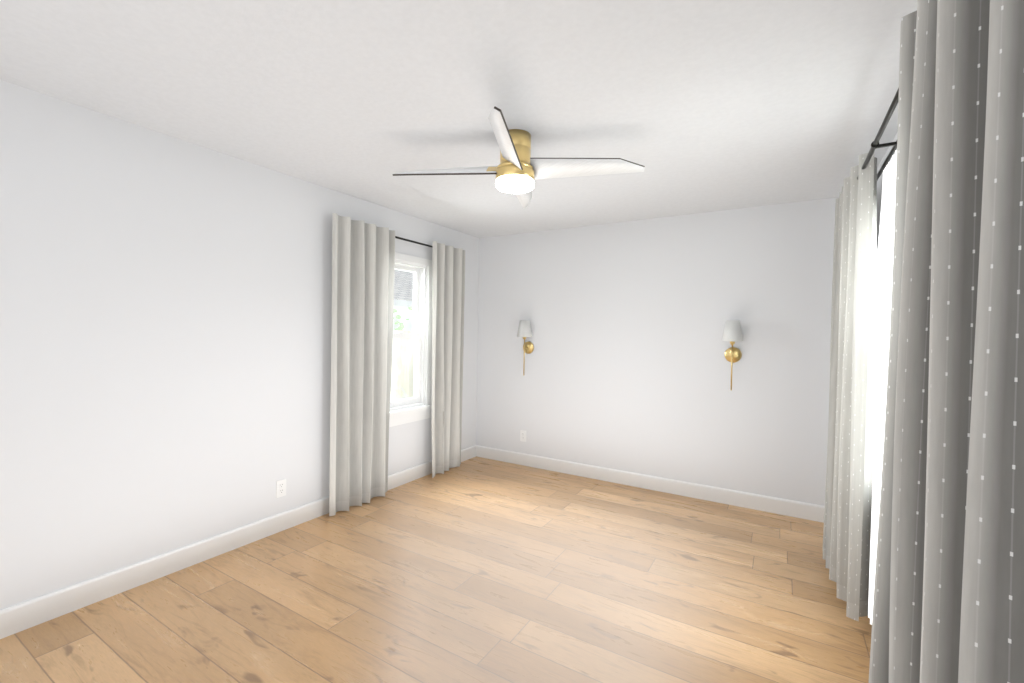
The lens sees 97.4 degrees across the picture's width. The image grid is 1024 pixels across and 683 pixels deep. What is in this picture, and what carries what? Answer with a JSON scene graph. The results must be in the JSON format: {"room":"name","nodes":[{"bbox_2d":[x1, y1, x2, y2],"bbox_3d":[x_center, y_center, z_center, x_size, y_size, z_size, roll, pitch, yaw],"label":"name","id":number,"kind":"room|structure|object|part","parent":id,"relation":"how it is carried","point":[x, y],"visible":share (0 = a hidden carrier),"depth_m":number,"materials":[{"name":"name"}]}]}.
{"room":"empty bedroom","nodes":[
{"label":"empty bedroom","id":0,"kind":"room"},
{"bbox_2d":[0,80,478,609],"bbox_3d":[-1.653,0.078,3.080,0.150,2.440,4.973,2,1,31],"label":"wall","id":1,"kind":"structure","parent":0,"point":[164,342],"depth_m":2.44,"materials":[{"name":"white paint"}]},
{"bbox_2d":[0,445,475,638],"bbox_3d":[-1.603,1.239,3.056,0.016,0.122,4.673,2,1,31],"label":"baseboard","id":2,"kind":"structure","parent":1,"relation":"attached to","point":[19,617],"depth_m":2.48,"materials":[{"name":"white paint"}]},
{"bbox_2d":[276,479,285,497],"bbox_3d":[-1.583,1.008,3.087,0.008,0.115,0.070,2,1,31],"label":"outlet","id":3,"kind":"object","parent":1,"relation":"attached to","point":[280,488],"visible":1,"depth_m":3.08,"materials":[{"name":"white plastic"}]},
{"bbox_2d":[389,252,431,426],"bbox_3d":[-1.022,-0.020,4.080,0.167,1.525,0.770,2,1,31],"label":"window","id":4,"kind":"structure","parent":1,"relation":"in","point":[418,302],"depth_m":4.30,"materials":[{"name":"white plastic"}]},
{"bbox_2d":[395,236,432,247],"bbox_3d":[-0.944,-0.885,4.005,0.066,0.070,1.504,2,1,31],"label":"rail","id":5,"kind":"object","parent":1,"relation":"attached to","point":[408,240],"visible":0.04,"depth_m":4.05,"materials":[{"name":"grey metal"}]},
{"bbox_2d":[329,213,394,515],"bbox_3d":[-1.167,0.175,3.561,0.105,2.223,0.630,2,1,31],"label":"drape","id":6,"kind":"object","parent":5,"relation":"hanging from","point":[363,263],"visible":1,"depth_m":3.50,"materials":[{"name":"fabric"}]},
{"bbox_2d":[432,241,464,477],"bbox_3d":[-0.629,0.170,4.444,0.097,2.223,0.513,2,1,31],"label":"drape","id":7,"kind":"object","parent":5,"relation":"hanging from","point":[448,280],"visible":0.98,"depth_m":4.43,"materials":[{"name":"fabric"}]},
{"bbox_2d":[0,456,871,682],"bbox_3d":[-0.155,1.401,2.187,3.600,0.120,4.973,2,1,31],"label":"floor","id":8,"kind":"structure","parent":0,"point":[476,569],"depth_m":2.30,"materials":[{"name":"brown wood"}]},
{"bbox_2d":[0,0,916,237],"bbox_3d":[-0.110,-1.159,2.144,3.700,0.120,4.973,2,1,31],"label":"ceiling","id":9,"kind":"structure","parent":0,"point":[697,106],"depth_m":1.95,"materials":[{"name":"paint"}]},
{"bbox_2d":[393,107,644,208],"bbox_3d":[0.018,-0.962,2.411,0.976,0.277,0.976,0,1,-39],"label":"fan","id":10,"kind":"object","parent":9,"relation":"attached to","point":[517,170],"visible":1,"depth_m":2.35,"materials":[{"name":"white plastic"}]},
{"bbox_2d":[476,197,838,505],"bbox_3d":[1.110,0.108,4.232,3.400,2.440,0.150,2,1,31],"label":"wall","id":11,"kind":"structure","parent":0,"point":[627,367],"depth_m":3.97,"materials":[{"name":"white paint"}]},
{"bbox_2d":[520,430,525,441],"bbox_3d":[0.117,0.997,4.743,0.070,0.115,0.008,2,1,31],"label":"outlet","id":12,"kind":"object","parent":11,"relation":"attached to","point":[522,435],"visible":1,"depth_m":4.74,"materials":[{"name":"white plastic"}]},
{"bbox_2d":[517,320,533,374],"bbox_3d":[0.130,0.067,4.634,0.158,0.566,0.171,2,1,31],"label":"sconce","id":13,"kind":"object","parent":11,"relation":"attached to","point":[524,330],"visible":1,"depth_m":4.59,"materials":[{"name":"gold metal"}]},
{"bbox_3d":[0.130,-0.132,4.625,0.158,0.168,0.158,2,1,31],"label":"lamp shade","id":14,"kind":"part","parent":13,"relation":"part of","materials":[{"name":"white fabric"}]},
{"bbox_3d":[0.145,0.112,4.660,0.128,0.476,0.111,2,1,31],"label":"arm","id":15,"kind":"part","parent":13,"relation":"part of"},
{"bbox_2d":[476,445,824,522],"bbox_3d":[1.043,1.267,4.183,3.330,0.122,0.016,2,1,31],"label":"baseboard","id":16,"kind":"structure","parent":11,"relation":"attached to","point":[797,509],"depth_m":3.98,"materials":[{"name":"white paint"}]},
{"bbox_2d":[722,320,742,389],"bbox_3d":[1.782,0.114,3.640,0.158,0.566,0.171,2,1,31],"label":"sconce","id":17,"kind":"object","parent":11,"relation":"attached to","point":[732,333],"visible":1,"depth_m":3.61,"materials":[{"name":"gold metal"}]},
{"bbox_3d":[1.782,-0.085,3.632,0.158,0.168,0.158,2,1,31],"label":"lamp shade","id":18,"kind":"part","parent":17,"relation":"part of","materials":[{"name":"white fabric"}]},
{"bbox_2d":[876,132,897,267],"bbox_3d":[1.388,0.164,1.251,0.150,2.440,4.973,2,1,31],"label":"wall","id":19,"kind":"structure","parent":0,"point":[879,189],"depth_m":2.67,"materials":[{"name":"white paint"}]},
{"bbox_2d":[857,88,898,180],"bbox_3d":[1.536,-0.808,1.767,0.176,0.070,3.024,2,1,31],"label":"rail","id":20,"kind":"object","parent":19,"relation":"attached to","point":[875,144],"visible":0.23,"depth_m":1.85,"materials":[{"name":"grey metal"}]},
{"bbox_2d":[822,153,876,621],"bbox_3d":[1.886,0.221,2.526,0.155,2.230,0.916,2,1,31],"label":"drape","id":21,"kind":"object","parent":20,"relation":"hanging from","point":[849,485],"visible":1,"depth_m":2.19,"materials":[{"name":"grey fabric"}]},
{"bbox_2d":[869,0,1023,682],"bbox_3d":[1.081,0.237,1.181,0.187,2.245,1.062,2,1,31],"label":"drape","id":22,"kind":"object","parent":20,"relation":"hanging from","point":[948,604],"visible":1,"depth_m":0.90,"materials":[{"name":"grey fabric"}]},
{"bbox_2d":[868,150,896,624],"bbox_3d":[1.585,0.255,1.852,0.063,2.185,1.302,2,1,31],"label":"window","id":23,"kind":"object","parent":19,"relation":"in","point":[884,268],"visible":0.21,"depth_m":2.12,"materials":[{"name":"white glass"}]},
{"label":"outside","id":24,"kind":"structure","parent":0,"visible":0},
{"bbox_2d":[390,270,413,400],"bbox_3d":[0.253,-0.897,2.176,64.000,4.810,64.000,2,1,31],"label":"yard","id":25,"kind":"structure","parent":24,"point":[407,294],"depth_m":5.92,"materials":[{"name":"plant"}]}
]}

